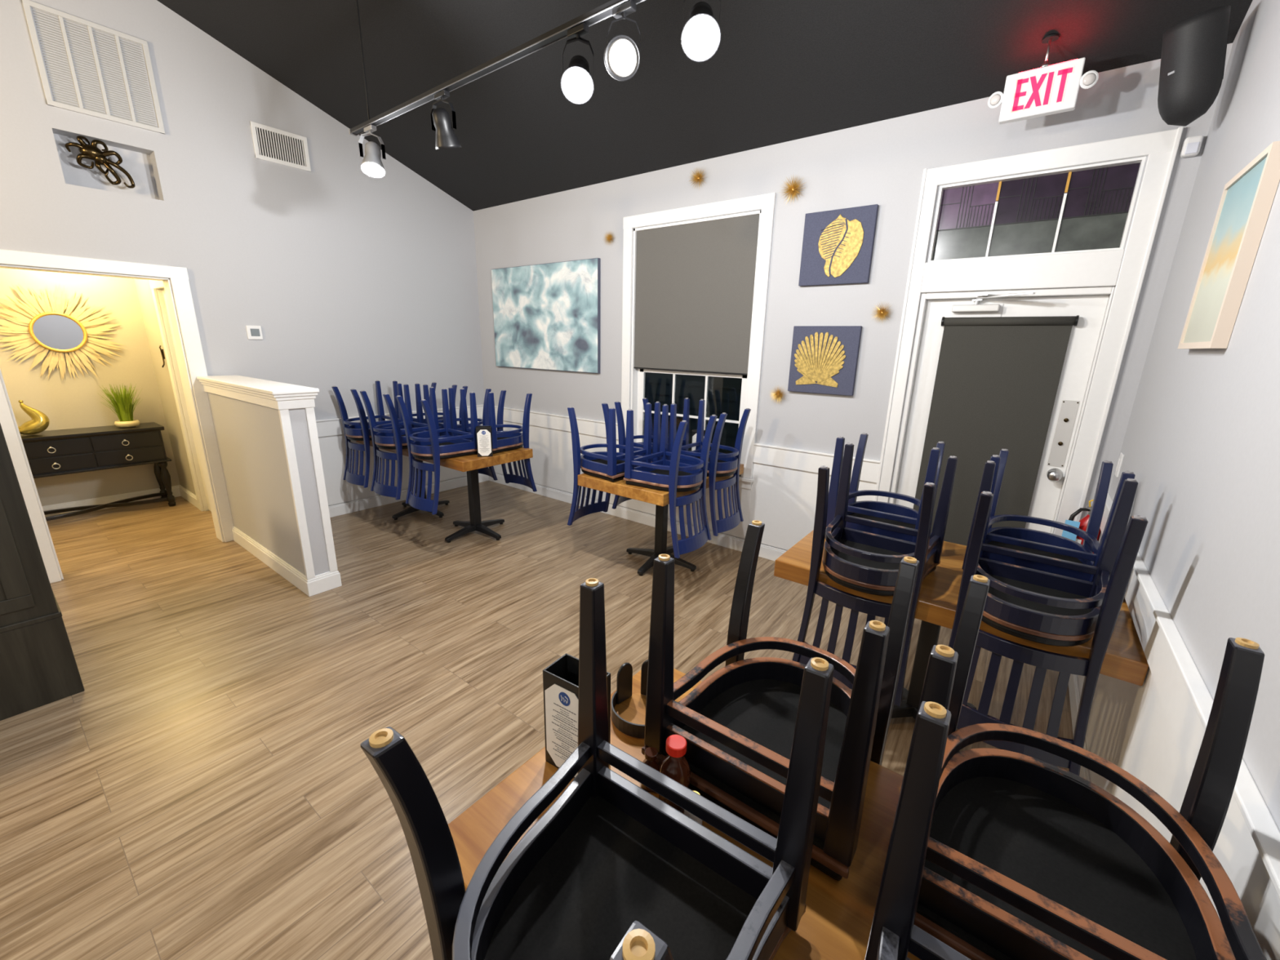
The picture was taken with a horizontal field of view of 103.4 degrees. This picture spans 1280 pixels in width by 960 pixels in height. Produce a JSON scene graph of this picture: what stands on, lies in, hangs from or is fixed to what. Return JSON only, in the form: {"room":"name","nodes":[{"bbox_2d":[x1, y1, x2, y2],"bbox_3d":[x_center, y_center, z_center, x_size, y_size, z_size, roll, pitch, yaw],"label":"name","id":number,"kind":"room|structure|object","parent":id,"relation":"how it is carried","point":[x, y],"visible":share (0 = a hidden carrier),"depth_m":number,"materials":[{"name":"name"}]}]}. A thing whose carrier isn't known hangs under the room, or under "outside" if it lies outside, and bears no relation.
{"room":"restaurant dining room","nodes":[
{"label":"restaurant dining room","id":0,"kind":"room"},
{"bbox_2d":[0,267,180,506],"bbox_3d":[-5.719,-0.761,4.016,0.120,2.460,3.010,12,19,35],"label":"wall","id":1,"kind":"structure","parent":0,"point":[68,402],"depth_m":4.71,"materials":[{"name":"paint"}]},
{"bbox_2d":[0,282,126,378],"bbox_3d":[-5.152,-1.306,4.481,0.038,0.841,0.839,12,19,35],"label":"mirror","id":2,"kind":"object","parent":1,"relation":"attached to","point":[56,331],"visible":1,"depth_m":4.46,"materials":[{"name":"gold glass"}]},
{"bbox_2d":[32,315,83,349],"bbox_3d":[-5.155,-1.308,4.485,0.018,0.300,0.300,12,19,35],"label":"mirror glass","id":3,"kind":"object","parent":2,"relation":"attached to","point":[49,331],"depth_m":4.47,"materials":[{"name":"grey"}]},
{"bbox_2d":[41,484,198,517],"bbox_3d":[-5.422,0.439,4.087,0.690,0.120,2.770,12,19,35],"label":"baseboard","id":4,"kind":"structure","parent":1,"relation":"attached to","point":[177,491],"depth_m":4.97,"materials":[{"name":"white paint"}]},
{"bbox_2d":[114,419,140,427],"bbox_3d":[-4.854,-0.533,4.788,0.176,0.060,0.176,12,19,35],"label":"bowl","id":5,"kind":"object","parent":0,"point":[121,423],"depth_m":4.74,"materials":[{"name":"beige ceramic"}]},
{"bbox_2d":[133,278,203,505],"bbox_3d":[-4.118,-0.884,4.601,1.705,2.460,0.120,12,19,35],"label":"wall","id":6,"kind":"structure","parent":0,"point":[144,291],"depth_m":4.88,"materials":[{"name":"paint"}]},
{"bbox_2d":[159,345,164,367],"bbox_3d":[-4.404,-1.139,4.662,0.030,0.198,0.037,-5,16,-23],"label":"wall hook","id":7,"kind":"object","parent":6,"relation":"attached to","point":[161,349],"visible":1,"depth_m":4.67,"materials":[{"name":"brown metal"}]},
{"bbox_2d":[148,280,210,511],"bbox_3d":[-3.875,-0.658,4.439,0.980,2.120,0.164,12,19,35],"label":"door","id":8,"kind":"structure","parent":6,"relation":"in","point":[154,285],"depth_m":4.62,"materials":[{"name":"white paint"}]},
{"bbox_2d":[0,0,484,542],"bbox_3d":[-4.482,-1.322,2.377,0.165,4.453,8.600,12,19,35],"label":"wall","id":9,"kind":"structure","parent":0,"point":[350,278],"depth_m":3.97,"materials":[{"name":"paint"}]},
{"bbox_2d":[21,0,164,133],"bbox_3d":[-3.459,-2.611,3.234,0.017,0.539,0.542,12,19,35],"label":"air vent","id":10,"kind":"object","parent":9,"relation":"in","point":[85,67],"visible":1,"depth_m":3.21,"materials":[{"name":"metal"}]},
{"bbox_2d":[64,135,135,188],"bbox_3d":[-3.550,-2.095,3.330,0.083,0.262,0.299,12,19,35],"label":"sculpture","id":11,"kind":"object","parent":9,"relation":"attached to","point":[89,150],"visible":1,"depth_m":3.31,"materials":[{"name":"brown metal"}]},
{"bbox_2d":[0,248,233,583],"bbox_3d":[-3.754,-0.439,3.618,0.182,2.131,1.101,12,19,35],"label":"trim","id":12,"kind":"structure","parent":9,"relation":"attached to","point":[178,276],"depth_m":3.64,"materials":[{"name":"white paint"}]},
{"bbox_2d":[245,324,262,339],"bbox_3d":[-3.132,-1.198,4.110,0.014,0.110,0.104,12,19,35],"label":"thermostat","id":13,"kind":"object","parent":9,"relation":"attached to","point":[254,332],"visible":1,"depth_m":4.10,"materials":[{"name":"white plastic"}]},
{"bbox_2d":[249,120,311,171],"bbox_3d":[-2.862,-2.657,4.041,0.013,0.250,0.387,12,19,35],"label":"air vent","id":14,"kind":"object","parent":9,"relation":"in","point":[270,144],"visible":1,"depth_m":4.03,"materials":[{"name":"white metal"}]},
{"bbox_2d":[315,404,483,505],"bbox_3d":[-2.555,-0.266,5.165,0.032,0.821,2.378,12,19,35],"label":"trim","id":15,"kind":"structure","parent":9,"relation":"attached to","point":[331,438],"depth_m":4.85,"materials":[{"name":"white paint"}]},
{"bbox_2d":[328,473,488,517],"bbox_3d":[-4.457,0.784,2.891,0.016,0.120,8.600,12,19,35],"label":"baseboard","id":16,"kind":"structure","parent":9,"relation":"attached to","point":[337,509],"depth_m":5.17,"materials":[{"name":"white paint"}]},
{"bbox_2d":[196,374,342,596],"bbox_3d":[-2.709,-0.030,3.684,1.550,1.352,0.254,12,19,35],"label":"wall partition","id":17,"kind":"structure","parent":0,"point":[266,431],"depth_m":3.39,"materials":[{"name":"paint"}]},
{"bbox_2d":[0,480,1073,959],"bbox_3d":[-3.030,1.202,1.850,7.840,0.080,8.960,12,19,35],"label":"floor","id":18,"kind":"structure","parent":0,"point":[210,790],"depth_m":2.38,"materials":[{"name":"wood"}]},
{"bbox_2d":[0,423,84,720],"bbox_3d":[-3.278,0.377,1.928,0.665,1.460,1.282,12,19,35],"label":"stand","id":19,"kind":"object","parent":18,"relation":"on","point":[38,667],"visible":1,"depth_m":2.23,"materials":[{"name":"black wood"}]},
{"bbox_2d":[20,422,176,520],"bbox_3d":[-5.037,-0.066,4.687,0.390,0.797,1.000,12,19,35],"label":"console table","id":20,"kind":"object","parent":18,"relation":"on","point":[49,453],"visible":0.7,"depth_m":4.59,"materials":[{"name":"black paint"}]},
{"bbox_2d":[17,400,49,435],"bbox_3d":[-5.202,-0.535,4.311,0.120,0.295,0.209,12,19,35],"label":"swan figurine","id":21,"kind":"object","parent":20,"relation":"on","point":[40,422],"visible":0.9,"depth_m":4.30,"materials":[{"name":"gold metal"}]},
{"bbox_2d":[98,383,142,427],"bbox_3d":[-4.855,-0.700,4.748,0.297,0.402,0.280,-2,15,-11],"label":"potted grass","id":22,"kind":"object","parent":20,"relation":"on","point":[123,405],"depth_m":4.72,"materials":[{"name":"green plant"}]},
{"bbox_2d":[355,440,533,542],"bbox_3d":[-1.830,0.018,4.692,1.735,0.770,0.690,12,19,35],"label":"dining table","id":23,"kind":"object","parent":18,"relation":"on","point":[471,464],"visible":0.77,"depth_m":4.37,"materials":[{"name":"brown wood"}]},
{"bbox_2d":[331,380,404,488],"bbox_3d":[-2.493,-0.442,4.683,0.442,0.905,0.480,12,19,35],"label":"dining chair","id":24,"kind":"object","parent":23,"relation":"on","point":[355,431],"visible":0.87,"depth_m":4.56,"materials":[{"name":"blue wood"}]},
{"bbox_2d":[346,436,372,440],"bbox_3d":[-2.481,-0.415,4.707,0.420,0.030,0.424,12,19,35],"label":"seat cushion","id":25,"kind":"object","parent":24,"relation":"on","point":[355,438],"depth_m":4.51,"materials":[{"name":"black leather"}]},
{"bbox_2d":[360,383,439,499],"bbox_3d":[-2.062,-0.347,4.367,0.442,0.905,0.480,12,18,34],"label":"dining chair","id":26,"kind":"object","parent":23,"relation":"on","point":[394,438],"visible":0.84,"depth_m":4.25,"materials":[{"name":"blue paint"}]},
{"bbox_2d":[376,444,407,449],"bbox_3d":[-2.051,-0.320,4.392,0.420,0.030,0.424,12,18,34],"label":"seat cushion","id":27,"kind":"object","parent":26,"relation":"on","point":[384,446],"depth_m":4.19,"materials":[{"name":"black leather"}]},
{"bbox_2d":[392,380,457,427],"bbox_3d":[-2.081,-0.525,5.024,0.442,0.905,0.480,12,19,35],"label":"dining chair","id":28,"kind":"object","parent":23,"relation":"on","point":[420,415],"visible":0.18,"depth_m":4.78,"materials":[{"name":"blue paint"}]},
{"bbox_2d":[395,388,478,514],"bbox_3d":[-1.609,-0.248,4.038,0.442,0.905,0.480,13,19,36],"label":"dining chair","id":29,"kind":"object","parent":23,"relation":"on","point":[436,448],"visible":0.98,"depth_m":3.94,"materials":[{"name":"blue paint"}]},
{"bbox_2d":[412,450,477,459],"bbox_3d":[-1.597,-0.221,4.062,0.420,0.030,0.424,13,19,36],"label":"seat cushion","id":30,"kind":"object","parent":29,"relation":"on","point":[458,453],"depth_m":3.90,"materials":[{"name":"black leather"}]},
{"bbox_2d":[422,383,497,480],"bbox_3d":[-1.656,-0.432,4.713,0.442,0.905,0.480,12,19,35],"label":"dining chair","id":31,"kind":"object","parent":23,"relation":"on","point":[490,471],"visible":0.35,"depth_m":4.63,"materials":[{"name":"blue paint"}]},
{"bbox_2d":[475,426,493,457],"bbox_3d":[-1.237,-0.307,4.020,0.115,0.235,0.078,-3,16,-14],"label":"menu stand","id":32,"kind":"object","parent":23,"relation":"on","point":[483,433],"visible":1,"depth_m":3.99,"materials":[{"name":"white paper"}]},
{"bbox_2d":[460,388,537,492],"bbox_3d":[-1.209,-0.334,4.387,0.442,0.905,0.480,13,19,37],"label":"dining chair","id":33,"kind":"object","parent":23,"relation":"on","point":[502,441],"visible":0.75,"depth_m":4.33,"materials":[{"name":"blue paint"}]},
{"bbox_2d":[493,444,523,453],"bbox_3d":[-1.222,-0.298,4.380,0.420,0.030,0.424,13,19,37],"label":"seat cushion","id":34,"kind":"object","parent":33,"relation":"on","point":[512,446],"depth_m":4.22,"materials":[{"name":"black leather"}]},
{"bbox_2d":[577,463,743,575],"bbox_3d":[0.183,0.285,3.891,0.740,0.760,1.120,12,19,35],"label":"dining table","id":35,"kind":"object","parent":18,"relation":"on","point":[660,499],"visible":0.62,"depth_m":3.57,"materials":[{"name":"brown wood"}]},
{"bbox_2d":[567,402,651,525],"bbox_3d":[-0.235,-0.108,3.673,0.480,0.905,0.442,12,19,35],"label":"dining chair","id":36,"kind":"object","parent":35,"relation":"on","point":[609,465],"visible":0.83,"depth_m":3.60,"materials":[{"name":"blue paint"}]},
{"bbox_2d":[581,468,624,482],"bbox_3d":[-0.220,-0.073,3.669,0.424,0.030,0.420,12,19,35],"label":"seat cushion","id":37,"kind":"object","parent":36,"relation":"on","point":[618,477],"depth_m":3.46,"materials":[{"name":"black leather"}]},
{"bbox_2d":[612,397,689,509],"bbox_3d":[0.074,-0.208,4.066,0.480,0.905,0.442,12,19,35],"label":"dining chair","id":38,"kind":"object","parent":35,"relation":"on","point":[655,433],"visible":0.3,"depth_m":3.94,"materials":[{"name":"blue paint"}]},
{"bbox_2d":[623,404,717,558],"bbox_3d":[0.214,-0.016,3.369,0.480,0.905,0.442,12,19,35],"label":"dining chair","id":39,"kind":"object","parent":35,"relation":"on","point":[672,476],"visible":1,"depth_m":3.27,"materials":[{"name":"blue paint"}]},
{"bbox_2d":[625,480,701,492],"bbox_3d":[0.197,0.012,3.389,0.424,0.030,0.420,12,19,35],"label":"seat cushion","id":40,"kind":"object","parent":39,"relation":"on","point":[679,488],"depth_m":3.23,"materials":[{"name":"black leather"}]},
{"bbox_2d":[690,429,706,451],"bbox_3d":[0.479,-0.287,4.123,0.115,0.235,0.078,4,15,12],"label":"menu stand","id":41,"kind":"object","parent":35,"relation":"on","point":[694,433],"visible":0.06,"depth_m":4.08,"materials":[{"name":"black plastic"}]},
{"bbox_2d":[667,399,751,536],"bbox_3d":[0.517,-0.114,3.755,0.480,0.905,0.442,12,19,35],"label":"dining chair","id":42,"kind":"object","parent":35,"relation":"on","point":[719,464],"visible":0.85,"depth_m":3.65,"materials":[{"name":"blue paint"}]},
{"bbox_2d":[706,471,735,476],"bbox_3d":[0.500,-0.086,3.775,0.424,0.030,0.420,12,19,35],"label":"seat cushion","id":43,"kind":"object","parent":42,"relation":"on","point":[717,473],"depth_m":3.58,"materials":[{"name":"black leather"}]},
{"bbox_2d":[448,668,1235,959],"bbox_3d":[0.283,1.075,0.982,1.187,0.760,0.735,12,19,35],"label":"dining table","id":44,"kind":"object","parent":18,"relation":"on","point":[836,922],"visible":0.16,"depth_m":0.94,"materials":[{"name":"brown wood"}]},
{"bbox_2d":[542,653,610,778],"bbox_3d":[-0.136,0.518,1.099,0.125,0.235,0.083,11,18,32],"label":"menu stand","id":45,"kind":"object","parent":44,"relation":"on","point":[561,677],"visible":0.45,"depth_m":1.08,"materials":[{"name":"black plastic"}]},
{"bbox_2d":[360,577,834,959],"bbox_3d":[-0.051,0.690,0.740,0.442,0.905,0.480,11,18,33],"label":"dining chair","id":46,"kind":"object","parent":44,"relation":"on","point":[611,870],"visible":1,"depth_m":0.79,"materials":[{"name":"black wood"}]},
{"bbox_2d":[610,659,648,739],"bbox_3d":[0.009,0.540,1.262,0.164,0.115,0.163,12,19,35],"label":"condiment caddy","id":47,"kind":"object","parent":44,"relation":"on","point":[628,709],"visible":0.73,"depth_m":1.29,"materials":[{"name":"brown wood"}]},
{"bbox_2d":[613,693,646,739],"bbox_3d":[0.008,0.593,1.277,0.161,0.004,0.161,12,19,35],"label":"tray","id":48,"kind":"object","parent":47,"relation":"on","point":[631,708],"depth_m":1.29,"materials":[{"name":"brown wood"}]},
{"bbox_2d":[640,746,660,791],"bbox_3d":[0.023,0.608,1.067,0.042,0.085,0.042,12,19,35],"label":"sauce bottle","id":49,"kind":"object","parent":44,"relation":"on","point":[651,753],"visible":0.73,"depth_m":1.05,"materials":[{"name":"brown glass"}]},
{"bbox_2d":[658,734,690,813],"bbox_3d":[0.070,0.589,1.016,0.062,0.152,0.062,12,19,35],"label":"sauce bottle","id":50,"kind":"object","parent":44,"relation":"on","point":[674,765],"visible":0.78,"depth_m":0.99,"materials":[{"name":"brown glass"}]},
{"bbox_2d":[684,791,702,824],"bbox_3d":[0.103,0.640,0.977,0.036,0.075,0.036,12,19,35],"label":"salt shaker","id":51,"kind":"object","parent":44,"relation":"on","point":[695,818],"visible":0.12,"depth_m":0.96,"materials":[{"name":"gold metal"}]},
{"bbox_2d":[641,520,919,880],"bbox_3d":[0.324,0.582,1.172,0.442,0.905,0.480,12,19,35],"label":"dining chair","id":52,"kind":"object","parent":44,"relation":"on","point":[737,725],"visible":0.85,"depth_m":1.07,"materials":[{"name":"black wood"}]},
{"bbox_2d":[689,783,842,880],"bbox_3d":[0.311,0.617,1.164,0.420,0.030,0.424,12,19,35],"label":"seat cushion","id":53,"kind":"object","parent":52,"relation":"on","point":[817,862],"depth_m":0.97,"materials":[{"name":"black leather"}]},
{"bbox_2d":[864,701,970,959],"bbox_3d":[0.371,0.781,0.439,0.442,0.905,0.480,12,19,35],"label":"dining chair","id":54,"kind":"object","parent":44,"relation":"on","point":[894,933],"visible":1,"depth_m":0.64,"materials":[{"name":"black paint"}]},
{"bbox_2d":[876,574,1266,959],"bbox_3d":[0.707,0.669,0.879,0.442,0.905,0.480,12,19,35],"label":"dining chair","id":55,"kind":"object","parent":44,"relation":"on","point":[1028,858],"visible":0.76,"depth_m":0.83,"materials":[{"name":"black paint"}]},
{"bbox_2d":[773,529,1148,753],"bbox_3d":[1.292,0.748,2.273,1.195,0.760,0.763,12,19,35],"label":"dining table","id":56,"kind":"object","parent":18,"relation":"on","point":[1125,660],"visible":0.26,"depth_m":1.99,"materials":[{"name":"brown wood"}]},
{"bbox_2d":[791,442,958,706],"bbox_3d":[0.954,0.348,2.087,0.442,0.905,0.480,12,19,35],"label":"dining chair","id":57,"kind":"object","parent":56,"relation":"on","point":[868,562],"visible":0.79,"depth_m":2.03,"materials":[{"name":"blue wood"}]},
{"bbox_2d":[823,565,936,595],"bbox_3d":[0.965,0.375,2.111,0.420,0.030,0.424,12,19,35],"label":"seat cushion","id":58,"kind":"object","parent":57,"relation":"on","point":[846,582],"depth_m":1.94,"materials":[{"name":"black leather"}]},
{"bbox_2d":[826,432,945,542],"bbox_3d":[1.230,0.222,2.573,0.442,0.905,0.480,12,18,35],"label":"dining chair","id":59,"kind":"object","parent":56,"relation":"on","point":[883,512],"visible":0.41,"depth_m":2.49,"materials":[{"name":"blue wood"}]},
{"bbox_2d":[948,460,1148,776],"bbox_3d":[1.369,0.439,1.783,0.442,0.905,0.480,12,19,35],"label":"dining chair","id":60,"kind":"object","parent":56,"relation":"on","point":[1037,606],"visible":0.9,"depth_m":1.68,"materials":[{"name":"blue paint"}]},
{"bbox_2d":[981,615,1092,646],"bbox_3d":[1.381,0.467,1.807,0.420,0.030,0.424,12,19,35],"label":"seat cushion","id":61,"kind":"object","parent":60,"relation":"on","point":[1022,633],"depth_m":1.63,"materials":[{"name":"black leather"}]},
{"bbox_2d":[979,448,1135,582],"bbox_3d":[1.720,0.330,2.215,0.442,0.905,0.480,12,19,35],"label":"dining chair","id":62,"kind":"object","parent":56,"relation":"on","point":[1024,540],"visible":0.56,"depth_m":2.14,"materials":[{"name":"blue paint"}]},
{"bbox_2d":[156,0,1253,210],"bbox_3d":[-2.165,-2.316,0.338,5.850,1.671,8.950,12,19,35],"label":"ceiling","id":63,"kind":"structure","parent":0,"point":[780,71],"depth_m":3.12,"materials":[{"name":"black paint"}]},
{"bbox_2d":[348,0,644,136],"bbox_3d":[-0.522,-2.211,2.062,3.012,0.828,0.042,12,19,35],"label":"track","id":64,"kind":"object","parent":63,"relation":"hanging from","point":[602,12],"visible":1,"depth_m":2.25,"materials":[{"name":"silver metal"}]},
{"bbox_2d":[358,124,386,177],"bbox_3d":[-1.559,-1.911,2.937,0.140,0.255,0.137,12,19,35],"label":"track spotlight","id":65,"kind":"object","parent":64,"relation":"hanging from","point":[371,165],"visible":1,"depth_m":2.93,"materials":[{"name":"silver metal"}]},
{"bbox_2d":[431,89,461,149],"bbox_3d":[-0.981,-1.793,2.547,0.130,0.254,0.146,12,19,35],"label":"track spotlight","id":66,"kind":"object","parent":64,"relation":"hanging from","point":[446,137],"visible":1,"depth_m":2.51,"materials":[{"name":"silver metal"}]},
{"bbox_2d":[560,22,593,104],"bbox_3d":[-0.245,-1.620,1.977,0.127,0.258,0.176,0,15,-6],"label":"track spotlight","id":67,"kind":"object","parent":64,"relation":"hanging from","point":[576,81],"visible":1,"depth_m":1.96,"materials":[{"name":"black"}]},
{"bbox_2d":[604,0,640,80],"bbox_3d":[-0.063,-1.586,1.848,0.128,0.249,0.186,1,15,0],"label":"track spotlight","id":68,"kind":"object","parent":64,"relation":"hanging from","point":[621,54],"visible":1,"depth_m":1.81,"materials":[{"name":"black"}]},
{"bbox_2d":[680,0,720,62],"bbox_3d":[0.204,-1.522,1.652,0.127,0.259,0.175,3,15,7],"label":"track spotlight","id":69,"kind":"object","parent":64,"relation":"hanging from","point":[700,38],"visible":1,"depth_m":1.64,"materials":[{"name":"black"}]},
{"bbox_2d":[987,33,1098,124],"bbox_3d":[1.921,-1.922,2.410,0.421,0.328,0.064,12,19,35],"label":"exit sign","id":70,"kind":"object","parent":63,"relation":"hanging from","point":[1046,90],"visible":1,"depth_m":2.40,"materials":[{"name":"white plastic"}]},
{"bbox_2d":[473,43,1232,519],"bbox_3d":[0.423,-0.978,4.287,5.850,3.000,0.155,12,19,35],"label":"wall","id":71,"kind":"structure","parent":0,"point":[882,163],"depth_m":3.42,"materials":[{"name":"paint"}]},
{"bbox_2d":[491,257,600,373],"bbox_3d":[-0.984,-1.632,5.101,1.528,1.010,0.035,12,19,35],"label":"abstract painting","id":72,"kind":"object","parent":71,"relation":"attached to","point":[547,316],"visible":1,"depth_m":5.01,"materials":[{"name":"blue fabric"}]},
{"bbox_2d":[604,230,614,244],"bbox_3d":[-0.279,-2.103,4.395,0.141,0.143,0.081,12,19,35],"label":"starburst ornament","id":73,"kind":"object","parent":71,"relation":"attached to","point":[609,237],"visible":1,"depth_m":4.40,"materials":[{"name":"gold metal"}]},
{"bbox_2d":[488,473,786,561],"bbox_3d":[-0.120,0.328,4.934,4.382,0.120,0.016,12,19,35],"label":"baseboard","id":74,"kind":"structure","parent":71,"relation":"attached to","point":[767,552],"depth_m":4.83,"materials":[{"name":"white paint"}]},
{"bbox_2d":[488,405,880,550],"bbox_3d":[-0.115,-0.115,4.807,4.382,0.821,0.032,12,19,35],"label":"wainscoting","id":75,"kind":"structure","parent":71,"relation":"attached to","point":[783,494],"depth_m":4.06,"materials":[{"name":"white paint"}]},
{"bbox_2d":[688,168,705,189],"bbox_3d":[0.422,-2.266,3.791,0.181,0.173,0.097,12,19,35],"label":"starburst ornament","id":76,"kind":"object","parent":71,"relation":"attached to","point":[697,177],"visible":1,"depth_m":3.80,"materials":[{"name":"gold metal"}]},
{"bbox_2d":[621,192,776,489],"bbox_3d":[0.418,-1.089,4.230,1.381,2.145,0.205,12,19,35],"label":"window","id":77,"kind":"structure","parent":71,"relation":"in","point":[731,394],"depth_m":4.16,"materials":[{"name":"white paint"}]},
{"bbox_2d":[633,213,759,374],"bbox_3d":[0.417,-1.470,4.114,1.159,1.149,0.046,12,19,35],"label":"roller blind","id":78,"kind":"object","parent":77,"relation":"attached to","point":[695,282],"visible":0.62,"depth_m":4.06,"materials":[{"name":"grey fabric"}]},
{"bbox_2d":[769,386,787,403],"bbox_3d":[1.017,-0.633,3.745,0.157,0.156,0.087,12,19,35],"label":"starburst ornament","id":79,"kind":"object","parent":71,"relation":"attached to","point":[778,394],"visible":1,"depth_m":3.75,"materials":[{"name":"gold metal"}]},
{"bbox_2d":[778,173,805,205],"bbox_3d":[1.014,-1.960,3.394,0.197,0.205,0.110,12,19,35],"label":"starburst ornament","id":80,"kind":"object","parent":71,"relation":"attached to","point":[793,188],"visible":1,"depth_m":3.40,"materials":[{"name":"gold metal"}]},
{"bbox_2d":[787,325,862,395],"bbox_3d":[1.275,-0.835,3.525,0.455,0.456,0.040,12,19,35],"label":"painting","id":81,"kind":"object","parent":71,"relation":"attached to","point":[824,358],"visible":1,"depth_m":3.50,"materials":[{"name":"gold metal"}]},
{"bbox_2d":[798,204,878,286],"bbox_3d":[1.294,-1.532,3.333,0.455,0.456,0.041,12,19,35],"label":"painting","id":82,"kind":"object","parent":71,"relation":"attached to","point":[837,245],"visible":1,"depth_m":3.31,"materials":[{"name":"blue fabric"}]},
{"bbox_2d":[870,302,890,323],"bbox_3d":[1.538,-1.070,3.224,0.148,0.150,0.088,12,19,35],"label":"starburst ornament","id":83,"kind":"object","parent":71,"relation":"attached to","point":[881,313],"visible":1,"depth_m":3.24,"materials":[{"name":"gold metal"}]},
{"bbox_2d":[874,126,1183,536],"bbox_3d":[2.115,-0.450,3.072,1.074,2.690,0.185,12,19,35],"label":"door","id":84,"kind":"structure","parent":71,"relation":"in","point":[1057,495],"depth_m":2.82,"materials":[{"name":"white paint"}]},
{"bbox_2d":[949,290,1035,317],"bbox_3d":[2.034,-1.006,2.909,0.139,0.135,0.446,-8,18,-31],"label":"door closer","id":85,"kind":"object","parent":84,"relation":"attached to","point":[976,309],"depth_m":2.96,"materials":[{"name":"white metal"}]},
{"bbox_2d":[913,315,1079,546],"bbox_3d":[2.092,-0.240,3.097,0.642,1.455,0.056,12,19,35],"label":"roller blind","id":86,"kind":"object","parent":84,"relation":"attached to","point":[997,380],"visible":0.86,"depth_m":3.03,"materials":[{"name":"grey fabric"}]},
{"bbox_2d":[928,156,1146,262],"bbox_3d":[2.142,-1.455,2.812,0.875,0.418,0.150,12,19,35],"label":"window","id":87,"kind":"structure","parent":84,"relation":"attached to","point":[1085,208],"depth_m":2.75,"materials":[{"name":"clear glass"}]},
{"bbox_2d":[1180,135,1203,157],"bbox_3d":[2.552,-1.542,2.339,0.060,0.080,0.050,12,19,35],"label":"sensor","id":88,"kind":"object","parent":71,"relation":"attached to","point":[1191,147],"visible":1,"depth_m":2.33,"materials":[{"name":"white plastic"}]},
{"bbox_2d":[1108,0,1279,831],"bbox_3d":[0.051,-0.326,-0.932,0.155,4.453,8.600,12,19,35],"label":"wall","id":89,"kind":"structure","parent":0,"point":[1201,445],"depth_m":1.46,"materials":[{"name":"paint"}]},
{"bbox_2d":[1068,673,1090,782],"bbox_3d":[-0.063,1.750,-0.316,0.016,0.120,8.600,12,19,35],"label":"baseboard","id":90,"kind":"structure","parent":89,"relation":"attached to","point":[1074,697],"depth_m":2.39,"materials":[{"name":"white paint"}]},
{"bbox_2d":[1061,499,1104,553],"bbox_3d":[2.388,0.322,2.744,0.166,0.463,0.112,12,19,35],"label":"fire extinguisher","id":91,"kind":"object","parent":89,"relation":"attached to","point":[1082,524],"visible":0.3,"depth_m":2.71,"materials":[{"name":"red metal"}]},
{"bbox_2d":[1115,452,1124,477],"bbox_3d":[2.493,-0.079,2.632,0.012,0.120,0.074,12,19,35],"label":"light switch","id":92,"kind":"object","parent":89,"relation":"attached to","point":[1122,455],"visible":1,"depth_m":2.62,"materials":[{"name":"white plastic"}]},
{"bbox_2d":[1077,493,1279,959],"bbox_3d":[-0.061,1.304,-0.431,0.034,0.821,8.600,12,19,35],"label":"wainscoting","id":93,"kind":"structure","parent":89,"relation":"attached to","point":[1153,731],"depth_m":1.29,"materials":[{"name":"white paint"}]},
{"bbox_2d":[1157,4,1231,126],"bbox_3d":[2.252,-1.668,2.068,0.239,0.380,0.192,0,15,-5],"label":"wall speaker","id":94,"kind":"object","parent":89,"relation":"attached to","point":[1193,50],"visible":1,"depth_m":2.02,"materials":[{"name":"black plastic"}]},
{"bbox_2d":[1177,141,1279,349],"bbox_3d":[1.875,-0.702,1.618,0.034,0.545,0.460,12,19,35],"label":"painting","id":95,"kind":"object","parent":89,"relation":"attached to","point":[1246,200],"visible":1,"depth_m":1.53,"materials":[{"name":"beige wood"}]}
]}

